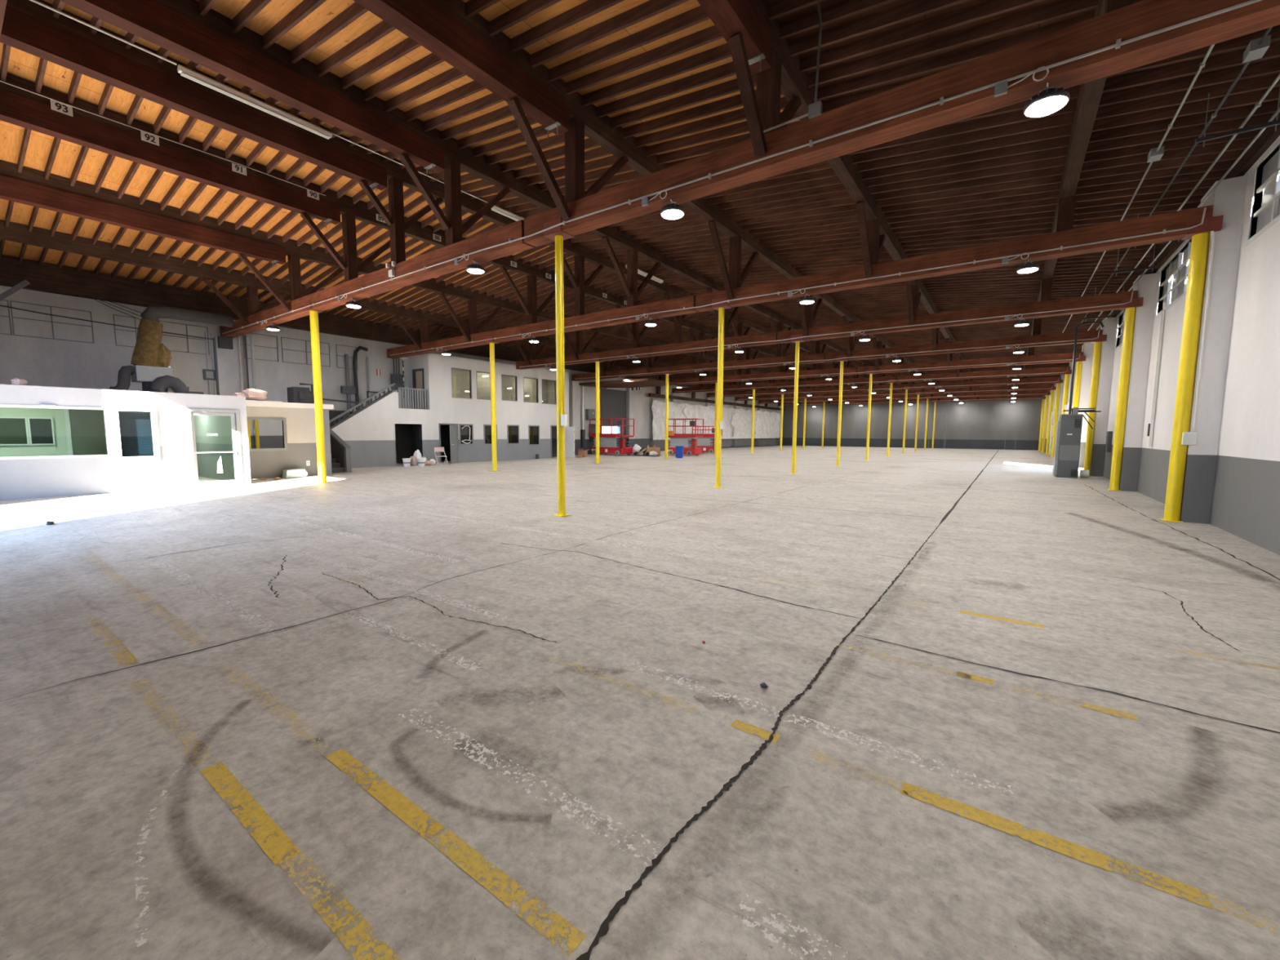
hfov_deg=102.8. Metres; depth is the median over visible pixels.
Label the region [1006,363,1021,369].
light
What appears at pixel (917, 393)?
column
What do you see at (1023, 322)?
light
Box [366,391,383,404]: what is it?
guard
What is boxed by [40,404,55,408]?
exit light
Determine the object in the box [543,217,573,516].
column
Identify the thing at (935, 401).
column
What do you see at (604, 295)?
number plate
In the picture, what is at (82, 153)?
joist
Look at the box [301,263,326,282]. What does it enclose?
joist
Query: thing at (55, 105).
number plate
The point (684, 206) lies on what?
joist
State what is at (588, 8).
joist
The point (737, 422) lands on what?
plastic sheet
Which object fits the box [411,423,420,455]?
wall
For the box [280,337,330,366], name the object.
window
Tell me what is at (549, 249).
joist
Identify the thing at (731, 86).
joist
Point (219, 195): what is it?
joist
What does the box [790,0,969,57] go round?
joist
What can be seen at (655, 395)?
beam
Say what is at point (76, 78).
joist
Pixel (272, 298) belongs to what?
joist
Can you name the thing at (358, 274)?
joist
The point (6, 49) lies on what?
joist
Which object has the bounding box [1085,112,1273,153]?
joist
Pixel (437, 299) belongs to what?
joist
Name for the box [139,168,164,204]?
joist
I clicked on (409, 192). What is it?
joist
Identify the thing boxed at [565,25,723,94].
joist
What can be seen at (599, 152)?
joist
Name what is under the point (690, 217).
joist
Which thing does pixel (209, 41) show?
roof truss
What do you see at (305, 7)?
joist
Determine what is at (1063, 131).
joist
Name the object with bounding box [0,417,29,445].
window
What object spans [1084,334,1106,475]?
column
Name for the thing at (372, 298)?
joist
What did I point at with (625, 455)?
sheet
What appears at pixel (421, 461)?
paint bucket
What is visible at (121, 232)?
joist
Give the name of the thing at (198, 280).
joist
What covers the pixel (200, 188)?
joist
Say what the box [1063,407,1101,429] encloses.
rack
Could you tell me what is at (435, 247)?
joist
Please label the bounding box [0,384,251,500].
wall
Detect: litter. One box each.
[45,520,54,524]
[760,682,768,688]
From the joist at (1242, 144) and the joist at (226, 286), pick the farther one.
the joist at (226, 286)
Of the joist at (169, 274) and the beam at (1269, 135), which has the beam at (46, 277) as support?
the joist at (169, 274)
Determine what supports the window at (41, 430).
in the wall at (60, 448)
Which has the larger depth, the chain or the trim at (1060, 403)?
the trim at (1060, 403)
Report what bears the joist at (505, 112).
on the roof truss at (442, 27)
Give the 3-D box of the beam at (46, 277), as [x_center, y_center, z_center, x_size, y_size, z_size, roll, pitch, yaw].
[-0.963,-8.733,41.526,0.329,0.852,70.557,4,7,36]
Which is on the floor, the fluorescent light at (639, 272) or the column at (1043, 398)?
the column at (1043, 398)
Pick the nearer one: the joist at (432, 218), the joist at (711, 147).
the joist at (711, 147)
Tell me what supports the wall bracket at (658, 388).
on the beam at (655, 395)
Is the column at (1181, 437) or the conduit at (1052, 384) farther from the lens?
the conduit at (1052, 384)
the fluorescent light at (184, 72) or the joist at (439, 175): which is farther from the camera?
the joist at (439, 175)
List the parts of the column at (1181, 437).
plate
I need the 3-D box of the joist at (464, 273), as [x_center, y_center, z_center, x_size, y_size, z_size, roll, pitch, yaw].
[-6.409,-7.990,19.490,3.456,0.536,0.050,4,7,36]
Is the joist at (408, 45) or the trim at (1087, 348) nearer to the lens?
the joist at (408, 45)
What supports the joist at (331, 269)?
attached to the ceiling at (24, 65)
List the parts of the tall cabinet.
casing, panel, access panel, panel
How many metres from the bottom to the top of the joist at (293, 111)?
0.395 m
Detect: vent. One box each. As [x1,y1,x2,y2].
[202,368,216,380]
[1070,469,1076,476]
[1074,419,1080,427]
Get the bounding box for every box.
[217,336,233,349]
[340,386,355,394]
[390,357,403,389]
[575,453,584,457]
[577,448,590,457]
[585,408,595,420]
[589,423,595,441]
[647,444,660,455]
[668,431,673,435]
[1105,431,1112,452]
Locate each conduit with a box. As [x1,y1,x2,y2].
[30,0,487,202]
[204,331,211,395]
[209,332,216,395]
[222,0,1262,333]
[237,336,243,393]
[244,335,249,388]
[249,336,256,400]
[391,207,1206,355]
[519,291,1133,367]
[579,330,1099,378]
[678,352,1080,383]
[678,368,1067,391]
[723,377,1059,395]
[738,384,1053,399]
[760,390,1048,403]
[763,4,822,133]
[780,395,1044,405]
[1068,320,1104,413]
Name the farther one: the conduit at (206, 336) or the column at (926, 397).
the column at (926, 397)
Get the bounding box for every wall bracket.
[656,386,660,394]
[691,391,695,398]
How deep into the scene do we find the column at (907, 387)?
42.23 m
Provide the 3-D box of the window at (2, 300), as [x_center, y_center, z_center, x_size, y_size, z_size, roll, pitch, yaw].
[-20.381,-5.002,15.099,0.045,1.064,2.223,4,7,36]
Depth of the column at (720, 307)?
15.16 m
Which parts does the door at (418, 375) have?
panel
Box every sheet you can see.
[625,454,658,456]
[651,400,780,439]
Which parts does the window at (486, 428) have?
pane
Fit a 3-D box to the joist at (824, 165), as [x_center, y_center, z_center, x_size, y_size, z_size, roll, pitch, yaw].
[2.738,-6.825,11.471,3.456,0.536,0.050,4,7,36]
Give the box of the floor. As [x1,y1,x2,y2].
[0,445,1279,959]
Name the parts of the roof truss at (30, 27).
post, post, post, post, post, post, post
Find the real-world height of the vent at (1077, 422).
0.312 m
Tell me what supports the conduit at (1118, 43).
attached to the girder at (1143, 17)
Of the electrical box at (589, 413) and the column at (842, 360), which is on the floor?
the column at (842, 360)
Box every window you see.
[0,299,12,335]
[0,404,111,459]
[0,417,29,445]
[9,300,94,343]
[26,417,55,444]
[111,406,159,460]
[112,314,137,347]
[159,320,209,355]
[242,333,279,361]
[246,417,288,451]
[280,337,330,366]
[335,344,357,369]
[451,367,471,399]
[458,423,473,444]
[475,370,490,399]
[483,424,497,444]
[501,373,517,401]
[506,424,519,444]
[523,377,538,403]
[528,425,539,445]
[542,378,556,404]
[1115,309,1125,350]
[1155,239,1191,317]
[1245,137,1279,245]
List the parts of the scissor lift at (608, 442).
rail post, guard panel, rail, rail, ladder post, rail post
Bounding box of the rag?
[10,378,27,385]
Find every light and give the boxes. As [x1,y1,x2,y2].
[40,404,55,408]
[177,64,332,139]
[260,320,279,330]
[337,294,361,308]
[385,261,395,277]
[435,346,450,355]
[454,253,484,274]
[491,204,524,221]
[521,333,538,342]
[545,364,555,370]
[625,264,663,283]
[626,354,640,362]
[635,315,657,326]
[641,191,684,219]
[694,369,706,375]
[727,344,743,352]
[783,362,795,368]
[787,288,814,304]
[820,374,831,379]
[850,331,870,341]
[885,354,901,361]
[908,368,920,374]
[994,66,1070,117]
[1001,252,1039,273]
[1004,313,1029,326]
[1005,345,1024,353]
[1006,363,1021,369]
[1007,375,1019,380]
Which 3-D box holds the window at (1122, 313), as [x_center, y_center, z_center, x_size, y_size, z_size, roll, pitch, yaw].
[16.783,-5.447,17.386,0.150,1.304,5.216,4,7,36]
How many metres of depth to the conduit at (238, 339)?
20.51 m
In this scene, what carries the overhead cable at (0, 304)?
attached to the wall at (40, 362)
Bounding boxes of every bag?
[632,444,641,453]
[648,450,657,455]
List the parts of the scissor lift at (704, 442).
guard panel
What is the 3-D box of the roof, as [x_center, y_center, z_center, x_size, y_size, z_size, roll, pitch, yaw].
[-14.422,-2.764,19.265,4.928,0.178,3.222,4,7,36]
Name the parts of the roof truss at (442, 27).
post, post, post, post, post, post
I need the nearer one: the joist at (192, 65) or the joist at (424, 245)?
the joist at (192, 65)
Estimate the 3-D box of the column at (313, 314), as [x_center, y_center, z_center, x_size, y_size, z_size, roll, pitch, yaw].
[-10.056,-2.665,15.952,0.446,5.542,0.357,4,7,36]
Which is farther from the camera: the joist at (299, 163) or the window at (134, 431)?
the window at (134, 431)
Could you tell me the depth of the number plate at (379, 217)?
14.68 m
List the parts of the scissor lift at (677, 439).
guard panel, rail, rail, ladder post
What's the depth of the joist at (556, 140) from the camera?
11.26 m
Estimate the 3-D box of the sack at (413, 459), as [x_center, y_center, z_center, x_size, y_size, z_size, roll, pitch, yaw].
[-10.810,-0.918,24.339,0.384,0.509,0.344,4,7,36]
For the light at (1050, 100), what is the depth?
5.38 m
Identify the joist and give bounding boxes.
[0,43,10,81]
[0,239,5,259]
[4,200,14,226]
[17,128,31,173]
[17,243,27,262]
[27,206,39,231]
[35,57,48,93]
[38,247,48,266]
[44,137,61,179]
[50,212,62,236]
[52,0,65,18]
[57,251,68,269]
[67,71,81,105]
[70,146,88,186]
[71,217,84,240]
[75,254,88,272]
[89,16,103,35]
[91,222,106,244]
[93,154,115,193]
[93,258,106,275]
[97,83,113,115]
[110,262,124,279]
[111,226,127,248]
[117,161,140,199]
[124,31,138,49]
[126,94,143,125]
[127,265,142,281]
[129,231,146,253]
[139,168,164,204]
[142,268,159,284]
[147,235,165,256]
[153,106,171,134]
[156,47,171,63]
[158,271,174,287]
[160,176,186,210]
[164,240,182,260]
[173,274,189,289]
[178,115,197,143]
[180,182,207,215]
[181,244,199,263]
[186,61,201,71]
[186,277,203,292]
[196,248,217,266]
[198,0,217,16]
[199,188,227,220]
[200,280,218,294]
[202,125,222,151]
[212,251,232,270]
[214,73,230,84]
[215,283,232,297]
[217,195,246,225]
[224,134,245,159]
[226,256,248,272]
[226,285,245,298]
[231,0,271,33]
[234,200,265,230]
[239,288,258,301]
[240,85,256,95]
[240,257,262,275]
[245,142,266,167]
[251,205,282,234]
[254,255,286,278]
[257,290,270,300]
[262,0,326,48]
[263,293,282,305]
[264,97,280,106]
[266,151,287,173]
[266,211,298,238]
[267,258,300,281]
[275,294,289,306]
[280,260,314,284]
[282,216,315,242]
[284,158,306,180]
[287,107,303,116]
[290,1,368,63]
[297,213,341,246]
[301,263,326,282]
[302,165,324,186]
[304,266,338,288]
[309,117,325,126]
[311,218,355,250]
[316,20,395,77]
[316,270,344,291]
[320,172,342,192]
[324,221,369,253]
[326,305,346,315]
[329,126,346,137]
[332,272,361,286]
[336,307,356,318]
[337,178,358,198]
[337,226,382,256]
[341,37,421,89]
[345,308,366,319]
[348,135,364,146]
[352,187,375,204]
[354,310,375,320]
[356,230,390,257]
[362,235,408,262]
[362,312,384,322]
[364,53,444,101]
[366,143,383,154]
[367,187,388,209]
[368,289,393,302]
[371,314,393,324]
[373,238,420,266]
[377,285,414,304]
[380,315,401,325]
[383,151,399,161]
[383,188,417,212]
[385,66,465,111]
[385,241,431,267]
[387,287,423,306]
[396,289,432,307]
[400,160,416,168]
[404,80,485,122]
[404,195,426,214]
[404,292,439,309]
[408,201,443,219]
[413,294,449,311]
[415,165,432,174]
[415,245,441,257]
[421,207,444,228]
[423,93,504,132]
[430,168,466,182]
[432,209,468,232]
[435,268,466,283]
[440,105,512,141]
[444,214,473,235]
[444,262,492,285]
[453,264,500,287]
[457,115,537,149]
[460,173,479,183]
[461,179,493,193]
[462,218,490,237]
[462,268,509,289]
[465,0,500,17]
[466,222,501,239]
[470,186,502,199]
[473,125,553,157]
[482,192,516,204]
[488,0,561,36]
[488,133,586,164]
[495,197,528,208]
[502,137,599,172]
[504,202,539,213]
[510,0,624,53]
[514,244,548,260]
[515,146,611,178]
[515,207,546,217]
[522,246,555,263]
[527,155,618,185]
[530,0,689,67]
[539,164,634,191]
[548,5,710,81]
[551,170,643,196]
[562,180,631,199]
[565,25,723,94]
[570,235,602,243]
[571,231,596,238]
[582,43,731,106]
[596,61,735,118]
[608,208,696,226]
[610,73,756,128]
[617,213,702,231]
[622,88,782,138]
[625,218,708,235]
[635,97,788,147]
[637,203,688,217]
[646,111,799,156]
[657,120,799,164]
[666,154,705,168]
[702,168,837,199]
[710,176,842,204]
[717,183,846,210]
[724,190,851,215]
[730,197,855,221]
[755,160,831,182]
[768,0,825,20]
[779,0,896,39]
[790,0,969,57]
[799,0,1044,72]
[808,0,1098,87]
[817,13,1094,101]
[822,72,936,112]
[847,98,1077,155]
[852,111,1074,164]
[857,124,1071,172]
[862,135,1070,180]
[866,146,1067,186]
[870,156,1066,194]
[874,165,1063,200]
[946,84,1079,124]
[1080,137,1253,172]
[1083,128,1261,163]
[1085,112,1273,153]
[1088,99,1279,142]
[1091,86,1279,132]
[1095,72,1279,119]
[1098,57,1279,106]
[1102,41,1279,93]
[1106,24,1279,77]
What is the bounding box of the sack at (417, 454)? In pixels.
[413,448,422,465]
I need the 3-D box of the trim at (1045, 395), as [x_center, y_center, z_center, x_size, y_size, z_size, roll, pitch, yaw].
[42.077,-6.150,53.003,0.378,6.188,0.903,4,7,36]
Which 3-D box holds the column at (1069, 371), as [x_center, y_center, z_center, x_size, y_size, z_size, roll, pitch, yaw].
[25.937,-3.895,31.246,0.446,5.542,0.357,4,7,36]
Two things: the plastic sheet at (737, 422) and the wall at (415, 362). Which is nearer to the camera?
the wall at (415, 362)
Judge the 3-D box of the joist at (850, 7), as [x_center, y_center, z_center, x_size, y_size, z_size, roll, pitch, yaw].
[3.354,-5.936,6.095,3.456,0.536,0.050,4,7,36]
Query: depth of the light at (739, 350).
21.82 m
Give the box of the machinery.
[287,382,359,404]
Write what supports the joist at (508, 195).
on the roof truss at (209, 41)
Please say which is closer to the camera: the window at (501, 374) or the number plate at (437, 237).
the number plate at (437, 237)
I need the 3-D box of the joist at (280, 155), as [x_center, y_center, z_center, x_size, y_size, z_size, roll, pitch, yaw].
[-8.180,-7.610,11.789,2.230,0.407,0.050,4,7,36]
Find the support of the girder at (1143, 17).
on the column at (313, 314)
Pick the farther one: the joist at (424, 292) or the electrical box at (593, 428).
the electrical box at (593, 428)
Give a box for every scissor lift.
[589,417,634,455]
[667,418,703,456]
[693,426,722,453]
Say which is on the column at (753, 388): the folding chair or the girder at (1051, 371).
the girder at (1051, 371)
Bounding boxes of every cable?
[0,80,325,195]
[0,304,213,339]
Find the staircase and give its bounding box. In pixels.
[328,382,395,472]
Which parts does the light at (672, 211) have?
power cord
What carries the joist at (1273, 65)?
on the beam at (1269, 135)
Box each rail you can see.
[1082,310,1113,319]
[1111,244,1156,275]
[1195,89,1279,146]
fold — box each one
[1048,411,1054,455]
[1065,402,1073,413]
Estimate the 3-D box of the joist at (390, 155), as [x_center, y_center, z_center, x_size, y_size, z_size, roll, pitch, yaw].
[-5.289,-7.593,11.702,2.118,0.395,0.050,4,7,36]
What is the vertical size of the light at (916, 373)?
0.356 m
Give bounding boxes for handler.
[109,364,204,394]
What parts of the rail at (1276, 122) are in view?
rod, rail, rod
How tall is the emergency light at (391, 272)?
0.329 m
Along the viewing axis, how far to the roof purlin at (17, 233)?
17.78 m
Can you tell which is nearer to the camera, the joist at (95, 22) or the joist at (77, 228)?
the joist at (95, 22)
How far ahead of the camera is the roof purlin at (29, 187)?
14.58 m
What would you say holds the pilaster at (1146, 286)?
attached to the wall at (1246, 504)
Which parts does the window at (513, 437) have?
pane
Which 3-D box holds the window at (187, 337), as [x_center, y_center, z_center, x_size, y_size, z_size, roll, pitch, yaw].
[-17.300,-5.380,19.356,0.045,1.064,1.499,4,7,36]
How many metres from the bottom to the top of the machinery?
0.992 m
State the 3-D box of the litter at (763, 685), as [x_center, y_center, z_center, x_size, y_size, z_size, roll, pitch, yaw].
[0.804,1.328,3.305,0.056,0.032,0.044,2,6,17]
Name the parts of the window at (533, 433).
pane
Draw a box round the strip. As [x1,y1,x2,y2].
[599,388,599,433]
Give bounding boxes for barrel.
[675,445,684,457]
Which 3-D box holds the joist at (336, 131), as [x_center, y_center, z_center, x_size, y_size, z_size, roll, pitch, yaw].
[-5.999,-7.506,10.721,2.118,0.395,0.050,4,7,36]
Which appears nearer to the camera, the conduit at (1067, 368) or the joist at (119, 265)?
the joist at (119, 265)
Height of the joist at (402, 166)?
0.395 m
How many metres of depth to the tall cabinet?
19.59 m
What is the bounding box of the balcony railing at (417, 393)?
[397,386,429,409]
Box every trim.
[63,408,72,455]
[213,336,243,395]
[323,408,332,475]
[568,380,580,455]
[626,387,635,448]
[670,393,677,403]
[705,397,711,445]
[733,400,738,447]
[755,404,762,446]
[776,406,781,445]
[1040,395,1045,450]
[1044,390,1050,452]
[1052,383,1056,411]
[1057,374,1065,421]
[1066,362,1076,404]
[1078,342,1093,467]
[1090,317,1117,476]
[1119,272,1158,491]
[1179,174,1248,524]
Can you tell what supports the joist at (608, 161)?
on the roof truss at (442, 27)
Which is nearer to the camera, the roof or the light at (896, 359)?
the roof
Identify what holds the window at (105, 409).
in the wall at (24, 478)
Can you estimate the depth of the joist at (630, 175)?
12.26 m
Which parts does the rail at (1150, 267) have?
rail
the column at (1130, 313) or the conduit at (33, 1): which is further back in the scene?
the column at (1130, 313)
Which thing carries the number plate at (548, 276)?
attached to the roof purlin at (18, 107)
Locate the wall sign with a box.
[376,368,380,375]
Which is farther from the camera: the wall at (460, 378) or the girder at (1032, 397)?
the girder at (1032, 397)
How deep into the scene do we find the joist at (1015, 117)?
8.86 m
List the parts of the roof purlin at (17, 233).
post, post, post, post, post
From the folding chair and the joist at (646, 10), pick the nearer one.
the joist at (646, 10)
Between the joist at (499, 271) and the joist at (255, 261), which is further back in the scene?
the joist at (499, 271)
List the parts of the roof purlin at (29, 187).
post, post, post, post, post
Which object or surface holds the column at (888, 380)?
on the floor
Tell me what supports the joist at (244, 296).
on the beam at (46, 277)
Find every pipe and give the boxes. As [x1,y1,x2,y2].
[344,354,351,408]
[352,346,368,409]
[366,356,370,403]
[581,386,585,447]
[1062,44,1214,333]
[1079,26,1272,326]
[1087,73,1279,330]
[1096,107,1279,329]
[1146,310,1164,446]
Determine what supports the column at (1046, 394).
on the floor
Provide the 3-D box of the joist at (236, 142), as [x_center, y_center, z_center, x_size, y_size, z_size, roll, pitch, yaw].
[-8.653,-7.552,11.135,2.230,0.407,0.050,4,7,36]
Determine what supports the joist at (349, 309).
on the beam at (46, 277)
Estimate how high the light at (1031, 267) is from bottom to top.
0.356 m
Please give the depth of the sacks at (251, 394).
17.21 m
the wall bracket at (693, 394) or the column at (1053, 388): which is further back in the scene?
the wall bracket at (693, 394)
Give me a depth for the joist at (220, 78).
9.48 m
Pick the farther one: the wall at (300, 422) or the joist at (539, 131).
the wall at (300, 422)
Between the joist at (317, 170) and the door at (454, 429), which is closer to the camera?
the joist at (317, 170)
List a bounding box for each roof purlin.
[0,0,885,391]
[0,72,863,393]
[0,160,830,403]
[0,219,805,404]
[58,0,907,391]
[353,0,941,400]
[697,0,981,399]
[1019,0,1142,385]
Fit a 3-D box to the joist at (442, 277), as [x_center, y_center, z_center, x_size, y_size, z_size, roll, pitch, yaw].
[-6.645,-7.961,19.163,3.456,0.536,0.050,4,7,36]
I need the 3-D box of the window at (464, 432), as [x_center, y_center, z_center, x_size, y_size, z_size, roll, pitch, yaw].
[-9.389,-2.457,27.538,0.112,1.126,0.870,4,7,36]
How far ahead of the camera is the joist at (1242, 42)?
6.61 m
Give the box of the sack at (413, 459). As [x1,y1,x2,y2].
[409,455,417,466]
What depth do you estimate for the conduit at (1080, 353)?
29.91 m
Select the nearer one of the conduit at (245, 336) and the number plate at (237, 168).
the number plate at (237, 168)
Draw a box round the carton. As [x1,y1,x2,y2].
[535,453,539,458]
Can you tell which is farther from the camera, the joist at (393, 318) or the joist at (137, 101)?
the joist at (393, 318)
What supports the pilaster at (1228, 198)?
attached to the wall at (1246, 504)
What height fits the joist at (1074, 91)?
0.536 m
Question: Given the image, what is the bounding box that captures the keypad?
[177,437,186,439]
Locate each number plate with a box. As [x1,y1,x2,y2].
[50,99,73,116]
[140,130,159,146]
[231,163,246,175]
[306,189,319,199]
[376,213,386,223]
[432,233,441,241]
[511,261,516,267]
[546,273,551,279]
[602,293,607,297]
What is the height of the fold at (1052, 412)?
3.389 m
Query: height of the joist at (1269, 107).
0.419 m
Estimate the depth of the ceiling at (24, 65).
9.69 m
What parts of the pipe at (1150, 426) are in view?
handle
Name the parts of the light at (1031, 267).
power cord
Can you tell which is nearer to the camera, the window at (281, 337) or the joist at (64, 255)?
the joist at (64, 255)
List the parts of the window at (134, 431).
pane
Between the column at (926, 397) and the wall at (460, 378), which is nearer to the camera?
the wall at (460, 378)
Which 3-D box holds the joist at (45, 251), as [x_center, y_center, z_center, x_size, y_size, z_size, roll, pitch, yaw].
[-18.109,-6.933,15.529,2.988,0.487,0.050,4,7,36]
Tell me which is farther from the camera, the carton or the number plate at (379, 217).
the carton
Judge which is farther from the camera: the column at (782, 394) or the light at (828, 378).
the column at (782, 394)
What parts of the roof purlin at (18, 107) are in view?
post, post, post, post, post, post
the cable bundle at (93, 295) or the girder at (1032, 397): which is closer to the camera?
the cable bundle at (93, 295)
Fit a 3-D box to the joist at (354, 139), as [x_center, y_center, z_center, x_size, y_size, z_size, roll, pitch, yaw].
[-5.762,-7.535,11.048,2.118,0.395,0.050,4,7,36]
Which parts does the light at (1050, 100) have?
power cord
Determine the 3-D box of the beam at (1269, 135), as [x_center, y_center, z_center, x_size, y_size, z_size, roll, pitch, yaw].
[22.175,-7.013,24.934,0.099,0.344,70.557,4,7,36]
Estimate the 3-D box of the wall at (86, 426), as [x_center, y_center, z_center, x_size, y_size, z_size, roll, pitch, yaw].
[-19.427,-1.264,16.384,0.112,2.576,7.169,4,7,36]
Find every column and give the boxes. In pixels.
[303,301,328,483]
[484,336,501,471]
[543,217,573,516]
[591,356,601,463]
[662,369,669,458]
[711,297,730,488]
[712,379,717,455]
[750,386,755,453]
[779,391,784,450]
[791,333,804,474]
[802,395,807,448]
[821,400,826,448]
[835,355,846,466]
[866,368,875,460]
[886,378,894,457]
[902,386,909,453]
[914,391,920,451]
[924,395,929,449]
[932,400,937,448]
[1038,396,1045,450]
[1041,392,1050,452]
[1045,386,1056,454]
[1050,379,1062,457]
[1062,369,1071,413]
[1072,355,1086,413]
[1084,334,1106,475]
[1107,297,1143,490]
[1160,214,1223,522]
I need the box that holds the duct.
[130,306,233,367]
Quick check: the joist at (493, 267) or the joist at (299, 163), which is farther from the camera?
the joist at (493, 267)
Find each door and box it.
[186,408,244,488]
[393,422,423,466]
[412,368,424,408]
[438,422,459,463]
[550,425,574,457]
[599,387,626,453]
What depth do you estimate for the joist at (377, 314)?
23.87 m
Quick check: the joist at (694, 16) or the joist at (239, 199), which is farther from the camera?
the joist at (239, 199)
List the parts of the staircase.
newel post, handrail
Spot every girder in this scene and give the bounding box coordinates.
[0,0,7,36]
[219,0,1279,337]
[386,204,1213,358]
[515,290,1137,369]
[571,329,1102,381]
[653,351,1083,386]
[671,366,1070,393]
[706,376,1061,397]
[734,384,1053,400]
[758,390,1048,404]
[777,395,1044,406]
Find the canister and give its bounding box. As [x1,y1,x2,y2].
[1080,469,1088,477]
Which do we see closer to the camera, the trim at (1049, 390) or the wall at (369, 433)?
the wall at (369, 433)
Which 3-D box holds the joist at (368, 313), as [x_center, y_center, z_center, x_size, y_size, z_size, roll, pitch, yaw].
[-12.429,-7.630,23.378,2.988,0.487,0.050,4,7,36]
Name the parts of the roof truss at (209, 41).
post, post, post, post, post, post, post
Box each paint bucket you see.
[402,457,410,466]
[417,457,425,466]
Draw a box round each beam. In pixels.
[0,255,779,395]
[648,393,785,410]
[1052,111,1279,384]
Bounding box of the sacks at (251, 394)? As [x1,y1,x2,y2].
[231,388,282,402]
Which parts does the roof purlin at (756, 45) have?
post, post, post, post, post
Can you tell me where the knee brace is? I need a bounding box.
[0,280,30,301]
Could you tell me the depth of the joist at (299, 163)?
12.44 m
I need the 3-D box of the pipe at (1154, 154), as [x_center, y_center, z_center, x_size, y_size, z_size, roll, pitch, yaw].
[9.373,-5.154,9.870,0.145,0.112,30.328,4,7,36]
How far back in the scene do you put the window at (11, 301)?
16.68 m
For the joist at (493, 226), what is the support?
attached to the ceiling at (24, 65)
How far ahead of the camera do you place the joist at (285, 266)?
18.19 m
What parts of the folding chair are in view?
backrest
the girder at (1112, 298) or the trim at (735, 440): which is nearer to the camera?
the girder at (1112, 298)
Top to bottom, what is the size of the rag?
0.177 m
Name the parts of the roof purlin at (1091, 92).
post, post, post, post, post, post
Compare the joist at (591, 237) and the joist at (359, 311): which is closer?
the joist at (591, 237)
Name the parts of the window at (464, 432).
pane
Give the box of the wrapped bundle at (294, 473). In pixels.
[282,468,307,478]
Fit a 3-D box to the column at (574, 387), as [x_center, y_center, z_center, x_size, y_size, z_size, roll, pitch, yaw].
[-4.690,-4.436,36.782,0.311,5.285,0.780,4,7,36]
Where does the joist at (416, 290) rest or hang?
attached to the ceiling at (24, 65)
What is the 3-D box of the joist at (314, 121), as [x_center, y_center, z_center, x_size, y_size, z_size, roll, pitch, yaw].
[-6.235,-7.477,10.394,2.118,0.395,0.050,4,7,36]
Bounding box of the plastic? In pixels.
[462,426,471,444]
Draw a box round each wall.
[0,285,777,454]
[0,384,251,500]
[0,407,68,457]
[0,408,106,455]
[191,411,235,480]
[246,406,318,479]
[328,368,547,463]
[331,353,568,467]
[408,353,427,409]
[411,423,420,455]
[547,380,556,456]
[782,382,1042,450]
[1083,135,1279,555]
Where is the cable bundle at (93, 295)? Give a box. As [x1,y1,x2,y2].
[93,295,142,319]
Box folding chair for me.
[434,447,448,465]
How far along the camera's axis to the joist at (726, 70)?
8.59 m
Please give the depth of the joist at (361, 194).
13.86 m
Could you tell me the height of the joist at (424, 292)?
0.536 m
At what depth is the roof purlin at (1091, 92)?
8.95 m
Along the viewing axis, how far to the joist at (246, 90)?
9.81 m
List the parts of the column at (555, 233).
plate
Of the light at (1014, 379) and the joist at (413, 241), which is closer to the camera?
the joist at (413, 241)
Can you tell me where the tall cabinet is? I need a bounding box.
[1052,413,1083,478]
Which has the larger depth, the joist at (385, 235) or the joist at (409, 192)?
the joist at (385, 235)
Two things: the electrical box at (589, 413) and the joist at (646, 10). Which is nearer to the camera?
the joist at (646, 10)
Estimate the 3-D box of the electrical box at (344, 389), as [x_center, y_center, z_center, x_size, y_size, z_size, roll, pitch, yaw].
[-13.712,-4.230,24.003,0.162,0.334,0.613,4,7,36]
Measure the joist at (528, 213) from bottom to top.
0.395 m
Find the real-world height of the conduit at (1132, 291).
0.351 m
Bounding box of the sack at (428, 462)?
[424,459,432,466]
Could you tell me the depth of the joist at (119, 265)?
17.01 m
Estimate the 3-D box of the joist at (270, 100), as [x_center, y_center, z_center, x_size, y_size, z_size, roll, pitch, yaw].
[-6.709,-7.419,9.740,2.118,0.395,0.050,4,7,36]
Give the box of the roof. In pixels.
[245,400,333,409]
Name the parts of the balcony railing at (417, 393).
rail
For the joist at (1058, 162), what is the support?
attached to the ceiling at (24, 65)
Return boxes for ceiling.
[0,0,1279,331]
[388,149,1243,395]
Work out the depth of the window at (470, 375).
27.50 m
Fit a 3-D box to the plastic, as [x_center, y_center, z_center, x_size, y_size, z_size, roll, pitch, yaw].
[-9.326,-2.433,27.482,0.046,0.966,0.616,4,7,36]
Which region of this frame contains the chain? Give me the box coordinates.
[402,356,404,397]
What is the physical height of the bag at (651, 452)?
0.359 m
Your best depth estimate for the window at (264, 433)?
17.61 m
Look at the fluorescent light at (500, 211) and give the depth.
14.81 m
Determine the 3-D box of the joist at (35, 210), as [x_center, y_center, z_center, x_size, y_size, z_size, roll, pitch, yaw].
[-15.549,-7.064,13.164,3.456,0.536,0.050,4,7,36]
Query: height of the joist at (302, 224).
0.536 m
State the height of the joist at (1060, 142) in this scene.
0.536 m
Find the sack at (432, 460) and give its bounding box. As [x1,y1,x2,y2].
[430,458,435,465]
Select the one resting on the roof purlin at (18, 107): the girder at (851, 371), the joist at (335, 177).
the joist at (335, 177)

